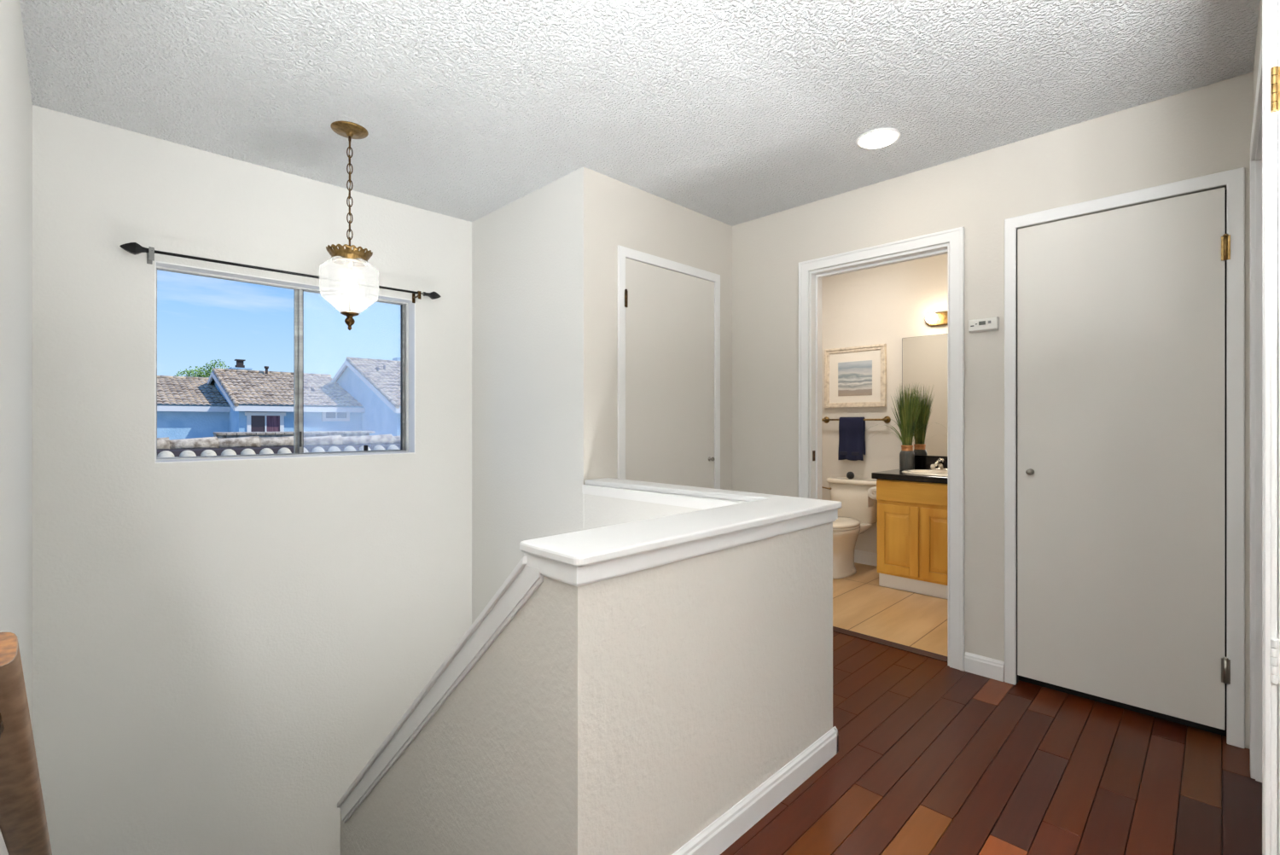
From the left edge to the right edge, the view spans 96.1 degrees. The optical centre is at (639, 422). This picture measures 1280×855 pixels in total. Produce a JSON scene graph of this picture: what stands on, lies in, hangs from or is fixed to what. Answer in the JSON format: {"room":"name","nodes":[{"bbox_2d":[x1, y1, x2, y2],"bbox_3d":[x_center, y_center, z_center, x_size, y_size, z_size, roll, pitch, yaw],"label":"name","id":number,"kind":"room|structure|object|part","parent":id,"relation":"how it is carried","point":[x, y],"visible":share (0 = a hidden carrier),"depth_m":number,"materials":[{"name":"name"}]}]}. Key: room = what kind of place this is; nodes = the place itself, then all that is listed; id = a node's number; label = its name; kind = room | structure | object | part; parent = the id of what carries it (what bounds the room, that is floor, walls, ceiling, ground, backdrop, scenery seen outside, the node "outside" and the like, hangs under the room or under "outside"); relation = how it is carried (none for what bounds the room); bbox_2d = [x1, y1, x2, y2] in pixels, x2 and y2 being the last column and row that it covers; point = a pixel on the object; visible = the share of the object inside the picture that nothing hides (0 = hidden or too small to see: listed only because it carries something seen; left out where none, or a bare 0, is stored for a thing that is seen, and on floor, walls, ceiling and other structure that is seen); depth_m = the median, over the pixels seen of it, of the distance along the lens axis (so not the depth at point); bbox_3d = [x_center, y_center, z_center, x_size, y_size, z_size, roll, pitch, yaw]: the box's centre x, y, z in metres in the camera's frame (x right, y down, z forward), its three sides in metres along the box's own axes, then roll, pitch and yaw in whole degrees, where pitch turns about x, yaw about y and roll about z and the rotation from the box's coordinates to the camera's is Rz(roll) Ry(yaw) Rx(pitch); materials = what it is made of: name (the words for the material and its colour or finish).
{"room":"stair landing","nodes":[
{"label":"stair landing","id":0,"kind":"room"},
{"bbox_2d":[0,0,32,854],"bbox_3d":[-1.411,1.333,1.186,0.120,5.190,2.971,0,0,-45],"label":"wall","id":1,"kind":"structure","parent":0,"point":[15,97],"depth_m":1.60,"materials":[{"name":"white paint"}]},
{"bbox_2d":[0,631,52,854],"bbox_3d":[-1.435,1.066,1.363,0.096,1.616,1.901,0,0,-45],"label":"stair handrail","id":2,"kind":"object","parent":1,"relation":"attached to","point":[23,821],"visible":1,"depth_m":0.90,"materials":[{"name":"brown wood"}]},
{"bbox_2d":[32,104,471,854],"bbox_3d":[-1.800,1.333,3.004,2.127,5.190,0.160,0,0,-45],"label":"wall","id":3,"kind":"structure","parent":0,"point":[221,649],"depth_m":2.68,"materials":[{"name":"white paint"}]},
{"bbox_2d":[119,242,441,302],"bbox_3d":[-1.697,-0.732,2.924,1.412,0.068,0.098,0,0,-45],"label":"curtain rod","id":4,"kind":"object","parent":3,"relation":"attached to","point":[135,248],"visible":1,"depth_m":2.64,"materials":[{"name":"black metal"}]},
{"bbox_3d":[-1.697,-0.743,2.893,1.190,0.018,0.013,0,0,-45],"label":"rod","id":5,"kind":"part","parent":4,"relation":"part of","materials":[{"name":"black metal"}]},
{"bbox_2d":[154,260,415,463],"bbox_3d":[-1.780,-0.266,3.006,1.172,0.903,0.134,0,0,-45],"label":"window","id":6,"kind":"structure","parent":3,"relation":"attached to","point":[407,307],"depth_m":3.03,"materials":[{"name":"white paint"}]},
{"bbox_3d":[-1.998,-0.268,2.832,0.597,0.875,0.014,0,0,-45],"label":"sash","id":7,"kind":"part","parent":6,"relation":"part of","materials":[{"name":"glass"}]},
{"bbox_3d":[-1.618,-0.268,3.237,0.581,0.875,0.014,0,0,-45],"label":"sash","id":8,"kind":"part","parent":6,"relation":"part of","materials":[{"name":"glass"}]},
{"bbox_2d":[340,595,531,854],"bbox_3d":[-0.696,2.133,1.886,0.114,3.590,1.360,0,0,-45],"label":"wall","id":9,"kind":"structure","parent":0,"point":[462,786],"depth_m":1.57,"materials":[{"name":"white paint"}]},
{"bbox_2d":[337,556,526,808],"bbox_3d":[-0.687,0.925,1.871,0.153,1.220,1.325,0,0,-45],"label":"cap","id":10,"kind":"object","parent":9,"relation":"attached to","point":[522,562],"visible":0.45,"depth_m":1.63,"materials":[{"name":"white paint"}]},
{"bbox_2d":[339,564,543,822],"bbox_3d":[-0.709,0.961,1.810,0.014,1.249,1.371,0,0,-45],"label":"trim","id":11,"kind":"structure","parent":9,"relation":"attached to","point":[528,580],"depth_m":1.62,"materials":[{"name":"white paint"}]},
{"bbox_2d":[471,167,702,623],"bbox_3d":[-0.247,1.333,2.902,0.136,5.190,2.171,0,0,-45],"label":"wall","id":12,"kind":"structure","parent":0,"point":[527,253],"depth_m":3.18,"materials":[{"name":"white paint"}]},
{"bbox_2d":[19,0,1259,226],"bbox_3d":[0.282,-1.312,1.420,6.000,0.100,5.221,0,0,-45],"label":"ceiling","id":13,"kind":"structure","parent":0,"point":[732,113],"depth_m":2.10,"materials":[{"name":"white paint"}]},
{"bbox_2d":[319,121,378,330],"bbox_3d":[-1.251,-0.829,2.478,0.230,0.866,0.230,0,0,-27],"label":"pendant light","id":14,"kind":"object","parent":13,"relation":"hanging from","point":[347,281],"visible":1,"depth_m":2.41,"materials":[{"name":"white glass"}]},
{"bbox_3d":[-1.251,-0.585,2.478,0.224,0.226,0.224,0,0,-27],"label":"lamp shade","id":15,"kind":"part","parent":14,"relation":"part of","materials":[{"name":"white glass"}]},
{"bbox_3d":[-1.251,-0.713,2.478,0.180,0.059,0.180,0,0,-45],"label":"crown","id":16,"kind":"part","parent":14,"relation":"part of","materials":[{"name":"gold metal"}]},
{"bbox_3d":[-1.251,-0.970,2.478,0.011,0.495,0.011,0,0,-45],"label":"cord","id":17,"kind":"part","parent":14,"relation":"part of","materials":[{"name":"gold metal"}]},
{"bbox_3d":[-1.251,-0.987,2.478,0.019,0.474,0.019,0,0,28],"label":"chain","id":18,"kind":"part","parent":14,"relation":"part of","materials":[{"name":"brown metal"}]},
{"bbox_2d":[855,127,901,149],"bbox_3d":[1.057,-1.252,2.553,0.186,0.019,0.186,0,0,-45],"label":"recessed light","id":19,"kind":"object","parent":13,"relation":"in","point":[880,137],"visible":1,"depth_m":2.53,"materials":[{"name":"white paint"}]},
{"bbox_2d":[583,167,732,490],"bbox_3d":[0.118,-0.042,3.306,1.223,2.440,0.110,0,0,-45],"label":"wall","id":20,"kind":"structure","parent":0,"point":[616,212],"depth_m":2.98,"materials":[{"name":"grey paint"}]},
{"bbox_2d":[617,244,720,488],"bbox_3d":[0.180,0.128,3.303,0.861,2.100,0.102,0,0,-45],"label":"door","id":21,"kind":"structure","parent":20,"relation":"in","point":[669,321],"depth_m":3.25,"materials":[{"name":"white paint"}]},
{"bbox_3d":[0.438,0.224,3.511,0.027,0.027,0.036,0,0,-45],"label":"knob","id":22,"kind":"part","parent":21,"relation":"part of","materials":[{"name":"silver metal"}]},
{"bbox_2d":[531,521,832,854],"bbox_3d":[0.216,2.131,1.708,1.159,3.595,0.176,0,0,-45],"label":"wall","id":23,"kind":"structure","parent":0,"point":[663,696],"depth_m":1.45,"materials":[{"name":"white paint"}]},
{"bbox_2d":[523,484,837,587],"bbox_3d":[-0.153,0.329,2.081,1.183,0.044,1.249,0,0,-45],"label":"trim","id":24,"kind":"structure","parent":23,"relation":"attached to","point":[576,576],"depth_m":1.56,"materials":[{"name":"white paint"}]},
{"bbox_2d":[519,477,841,566],"bbox_3d":[-0.147,0.295,2.079,1.206,0.024,1.261,0,0,-45],"label":"cap","id":25,"kind":"object","parent":24,"relation":"on","point":[584,548],"visible":1,"depth_m":1.60,"materials":[{"name":"white paint"}]},
{"bbox_2d":[671,726,838,854],"bbox_3d":[-0.148,1.134,2.085,1.173,0.088,1.251,0,0,-45],"label":"baseboard","id":26,"kind":"structure","parent":23,"relation":"attached to","point":[722,833],"depth_m":1.71,"materials":[{"name":"white paint"}]},
{"bbox_2d":[821,253,947,552],"bbox_3d":[1.897,-0.042,4.764,0.100,2.440,2.500,0,0,-45],"label":"wall","id":27,"kind":"structure","parent":0,"point":[889,304],"depth_m":4.67,"materials":[{"name":"white paint"}]},
{"bbox_2d":[824,343,886,407],"bbox_3d":[1.782,-0.378,4.783,0.033,0.503,0.520,0,0,-45],"label":"framed print","id":28,"kind":"object","parent":27,"relation":"attached to","point":[855,376],"visible":1,"depth_m":4.78,"materials":[{"name":"white"}]},
{"bbox_2d":[821,416,890,423],"bbox_3d":[1.771,-0.022,4.766,0.076,0.058,0.578,0,0,-45],"label":"towel bar","id":29,"kind":"object","parent":27,"relation":"attached to","point":[887,419],"visible":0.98,"depth_m":4.63,"materials":[{"name":"gold metal"}]},
{"bbox_3d":[1.588,-0.022,4.951,0.076,0.058,0.058,0,0,-45],"label":"post","id":30,"kind":"part","parent":29,"relation":"part of","materials":[{"name":"gold metal"}]},
{"bbox_2d":[837,416,865,460],"bbox_3d":[1.750,0.135,4.753,0.051,0.361,0.212,0,0,-45],"label":"hand towel","id":31,"kind":"object","parent":29,"relation":"hanging from","point":[852,430],"visible":1,"depth_m":4.73,"materials":[{"name":"blue fabric"}]},
{"bbox_3d":[1.954,-0.022,4.581,0.076,0.058,0.058,0,0,-45],"label":"post","id":32,"kind":"part","parent":29,"relation":"part of","materials":[{"name":"gold metal"}]},
{"bbox_2d":[854,549,877,566],"bbox_3d":[1.831,1.113,4.749,0.014,0.105,0.710,0,0,-45],"label":"baseboard","id":33,"kind":"structure","parent":27,"relation":"attached to","point":[860,556],"depth_m":4.72,"materials":[{"name":"white paint"}]},
{"bbox_2d":[901,333,947,456],"bbox_3d":[2.365,-0.205,4.215,0.008,0.915,0.860,0,0,-45],"label":"wall mirror","id":34,"kind":"object","parent":27,"relation":"attached to","point":[924,358],"visible":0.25,"depth_m":4.37,"materials":[{"name":"clear glass"}]},
{"bbox_2d":[914,454,947,470],"bbox_3d":[2.364,0.306,4.210,0.016,0.107,0.855,0,0,-45],"label":"backsplash","id":35,"kind":"structure","parent":27,"relation":"attached to","point":[921,462],"depth_m":4.38,"materials":[{"name":"black stone"}]},
{"bbox_2d":[925,311,947,326],"bbox_3d":[2.371,-0.777,4.132,0.115,0.100,0.635,0,0,-45],"label":"vanity light","id":36,"kind":"object","parent":27,"relation":"attached to","point":[932,319],"visible":0.28,"depth_m":4.29,"materials":[{"name":"white glass"}]},
{"bbox_3d":[2.181,-0.780,4.300,0.081,0.082,0.082,0,0,-45],"label":"bulb","id":37,"kind":"part","parent":36,"relation":"part of","materials":[{"name":"white glass"}]},
{"bbox_2d":[720,562,1262,854],"bbox_3d":[0.520,1.297,1.571,6.550,0.262,5.100,0,0,-45],"label":"floor","id":38,"kind":"structure","parent":0,"point":[933,757],"depth_m":1.94,"materials":[{"name":"brown wood"}]},
{"bbox_2d":[821,477,877,578],"bbox_3d":[1.557,0.813,4.499,0.745,0.706,0.470,0,0,-45],"label":"toilet","id":39,"kind":"object","parent":38,"relation":"on","point":[855,518],"visible":0.63,"depth_m":4.52,"materials":[{"name":"beige ceramic"}]},
{"bbox_3d":[1.478,0.785,4.405,0.500,0.019,0.370,0,0,-45],"label":"seat","id":40,"kind":"part","parent":39,"relation":"part of","materials":[{"name":"beige ceramic"}]},
{"bbox_3d":[1.479,0.760,4.407,0.500,0.027,0.370,0,0,-45],"label":"lid","id":41,"kind":"part","parent":39,"relation":"part of","materials":[{"name":"beige ceramic"}]},
{"bbox_3d":[1.486,0.981,4.414,0.515,0.371,0.364,0,0,-45],"label":"bowl","id":42,"kind":"part","parent":39,"relation":"part of","materials":[{"name":"beige ceramic"}]},
{"bbox_2d":[846,471,854,478],"bbox_3d":[1.709,0.429,4.669,0.062,0.060,0.062,0,0,-45],"label":"ornament","id":43,"kind":"object","parent":39,"relation":"on","point":[850,474],"visible":1,"depth_m":4.65,"materials":[{"name":"black"}]},
{"bbox_3d":[1.751,0.478,4.676,0.220,0.036,0.448,0,0,-45],"label":"tank lid","id":44,"kind":"part","parent":39,"relation":"part of","materials":[{"name":"beige ceramic"}]},
{"bbox_3d":[1.754,0.649,4.679,0.193,0.307,0.410,0,0,-45],"label":"tank","id":45,"kind":"part","parent":39,"relation":"part of","materials":[{"name":"beige ceramic"}]},
{"bbox_2d":[832,626,947,662],"bbox_3d":[1.277,1.169,3.084,0.045,0.018,0.725,0,0,-45],"label":"trim","id":46,"kind":"structure","parent":38,"relation":"on","point":[882,642],"depth_m":3.02,"materials":[{"name":"brown wood"}]},
{"bbox_2d":[876,479,947,599],"bbox_3d":[2.175,0.785,4.003,0.568,0.762,0.830,0,0,-45],"label":"vanity cabinet","id":47,"kind":"object","parent":38,"relation":"on","point":[912,516],"visible":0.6,"depth_m":3.92,"materials":[{"name":"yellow wood"}]},
{"bbox_2d":[867,486,876,507],"bbox_3d":[1.770,0.555,4.271,0.156,0.156,0.120,0,0,-45],"label":"toilet paper","id":48,"kind":"object","parent":47,"relation":"attached to","point":[872,491],"visible":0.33,"depth_m":4.27,"materials":[{"name":"white paper"}]},
{"bbox_3d":[1.787,0.815,3.996,0.008,0.351,0.155,0,0,-45],"label":"raised panel","id":49,"kind":"part","parent":47,"relation":"part of","materials":[{"name":"brown wood"}]},
{"bbox_3d":[1.792,0.815,4.001,0.021,0.481,0.281,0,0,-45],"label":"cabinet door","id":50,"kind":"part","parent":47,"relation":"part of","materials":[{"name":"brown wood"}]},
{"bbox_2d":[871,468,947,483],"bbox_3d":[2.162,0.382,4.012,0.582,0.043,0.858,0,0,-45],"label":"countertop","id":51,"kind":"structure","parent":47,"relation":"on","point":[894,474],"depth_m":3.95,"materials":[{"name":"black stone"}]},
{"bbox_2d":[867,383,944,470],"bbox_3d":[2.026,0.028,4.375,0.570,0.664,0.300,0,0,35],"label":"potted grass","id":52,"kind":"object","parent":51,"relation":"on","point":[908,410],"depth_m":4.33,"materials":[{"name":"plant"}]},
{"bbox_2d":[899,444,914,470],"bbox_3d":[2.028,0.266,4.365,0.106,0.188,0.106,0,0,-45],"label":"vase","id":53,"kind":"object","parent":51,"relation":"on","point":[906,455],"depth_m":4.32,"materials":[{"name":"grey ceramic"}]},
{"bbox_2d":[901,469,947,477],"bbox_3d":[2.137,0.419,4.003,0.427,0.142,0.595,0,0,-45],"label":"sink","id":54,"kind":"object","parent":51,"relation":"in","point":[922,472],"visible":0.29,"depth_m":4.15,"materials":[{"name":"beige ceramic"}]},
{"bbox_2d":[929,458,947,470],"bbox_3d":[2.176,0.305,4.189,0.138,0.086,0.150,0,0,-45],"label":"faucet","id":55,"kind":"object","parent":51,"relation":"on","point":[939,462],"visible":0.88,"depth_m":4.20,"materials":[{"name":"silver metal"}]},
{"bbox_3d":[2.175,0.305,4.189,0.136,0.072,0.044,0,0,-45],"label":"spout","id":56,"kind":"part","parent":55,"relation":"part of","materials":[{"name":"silver metal"}]},
{"bbox_3d":[1.981,0.480,3.811,0.014,0.140,0.827,0,0,-45],"label":"false drawer","id":57,"kind":"part","parent":47,"relation":"part of","materials":[{"name":"brown wood"}]},
{"bbox_3d":[2.002,0.815,3.789,0.021,0.481,0.283,0,0,-45],"label":"cabinet door","id":58,"kind":"part","parent":47,"relation":"part of","materials":[{"name":"brown wood"}]},
{"bbox_3d":[1.997,0.815,3.784,0.008,0.351,0.157,0,0,-45],"label":"raised panel","id":59,"kind":"part","parent":47,"relation":"part of","materials":[{"name":"brown wood"}]},
{"bbox_2d":[732,71,1253,749],"bbox_3d":[1.100,-0.042,3.269,0.120,2.440,3.503,0,0,-45],"label":"wall","id":60,"kind":"structure","parent":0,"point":[1207,130],"depth_m":2.69,"materials":[{"name":"grey paint"}]},
{"bbox_2d":[798,226,964,671],"bbox_3d":[1.282,0.125,3.086,0.164,2.106,0.872,0,0,-45],"label":"door frame","id":61,"kind":"structure","parent":60,"relation":"attached to","point":[810,282],"depth_m":2.81,"materials":[{"name":"white paint"}]},
{"bbox_3d":[1.004,0.193,3.318,0.028,0.060,0.003,0,0,-45],"label":"strike plate","id":62,"kind":"part","parent":61,"relation":"part of","materials":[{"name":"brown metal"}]},
{"bbox_2d":[968,316,999,332],"bbox_3d":[1.591,-0.453,2.663,0.035,0.062,0.119,0,0,-45],"label":"thermostat","id":63,"kind":"object","parent":60,"relation":"attached to","point":[989,323],"visible":1,"depth_m":2.65,"materials":[{"name":"white plastic"}]},
{"bbox_2d":[964,651,1004,681],"bbox_3d":[1.120,1.134,3.153,0.014,0.088,1.518,0,0,-45],"label":"baseboard","id":64,"kind":"structure","parent":60,"relation":"attached to","point":[975,664],"depth_m":2.66,"materials":[{"name":"white paint"}]},
{"bbox_2d":[1004,167,1245,748],"bbox_3d":[1.943,0.228,2.366,0.132,2.300,0.752,0,0,-45],"label":"door","id":65,"kind":"structure","parent":60,"relation":"attached to","point":[1125,328],"depth_m":2.30,"materials":[{"name":"white paint"}]},
{"bbox_3d":[1.715,0.218,2.529,0.036,0.027,0.027,0,0,-45],"label":"knob","id":66,"kind":"part","parent":65,"relation":"part of","materials":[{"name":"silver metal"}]},
{"bbox_2d":[1253,0,1262,109],"bbox_3d":[1.785,-0.042,1.567,1.302,2.440,0.120,0,0,-45],"label":"wall","id":67,"kind":"structure","parent":0,"point":[1259,36],"depth_m":1.83,"materials":[{"name":"grey paint"}]},
{"bbox_2d":[1250,37,1262,782],"bbox_3d":[1.720,0.124,1.512,1.103,2.108,0.133,0,0,-45],"label":"door","id":68,"kind":"structure","parent":67,"relation":"in","point":[1256,135],"depth_m":1.89,"materials":[{"name":"white paint"}]},
{"bbox_3d":[1.600,-0.042,0.090,6.000,2.440,1.717,0,0,-45],"label":"wall","id":69,"kind":"structure","parent":0,"visible":0},
{"bbox_2d":[1262,0,1279,854],"bbox_3d":[1.553,0.078,0.891,0.053,2.200,0.800,0,0,-45],"label":"door","id":70,"kind":"structure","parent":69,"relation":"in","point":[1271,8],"depth_m":1.15,"materials":[{"name":"white paint"}]},
{"label":"outside","id":71,"kind":"structure","parent":0,"visible":0},
{"bbox_3d":[-33.146,4.478,33.463,120.000,0.200,85.800,0,0,-45],"label":"ground","id":72,"kind":"structure","parent":71,"visible":0},
{"bbox_2d":[157,375,230,440],"bbox_3d":[-18.314,1.326,20.230,5.230,6.104,7.839,0,0,-45],"label":"house","id":73,"kind":"structure","parent":72,"relation":"on","point":[188,407],"depth_m":19.07,"materials":[{"name":"paint"}]},
{"bbox_2d":[174,359,229,378],"bbox_3d":[-20.168,0.710,26.469,2.152,7.343,1.043,0,0,-45],"label":"leafy tree","id":74,"kind":"object","parent":72,"relation":"on","point":[199,373],"visible":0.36,"depth_m":26.42,"materials":[{"name":"green plant"}]},
{"bbox_2d":[157,430,400,457],"bbox_3d":[-3.678,2.253,7.266,8.000,4.250,3.500,0,0,-45],"label":"tiled roof","id":75,"kind":"structure","parent":72,"relation":"on","point":[225,443],"depth_m":6.34,"materials":[{"name":"grey tile"}]},
{"bbox_2d":[206,359,364,431],"bbox_3d":[-14.015,1.008,22.093,3.940,6.740,7.842,0,0,-45],"label":"house","id":76,"kind":"structure","parent":72,"relation":"on","point":[258,400],"depth_m":20.01,"materials":[{"name":"paint"}]},
{"bbox_2d":[264,366,268,374],"bbox_3d":[-14.131,-1.872,21.755,0.139,0.500,0.139,0,0,-22],"label":"roof vent","id":77,"kind":"object","parent":76,"relation":"attached to","point":[266,372],"depth_m":21.72,"materials":[{"name":"brown"}]},
{"bbox_2d":[331,356,400,436],"bbox_3d":[-8.631,0.878,23.897,6.690,7.000,9.257,0,0,-45],"label":"house","id":78,"kind":"structure","parent":72,"relation":"on","point":[375,384],"depth_m":20.53,"materials":[{"name":"paint"}]}
]}

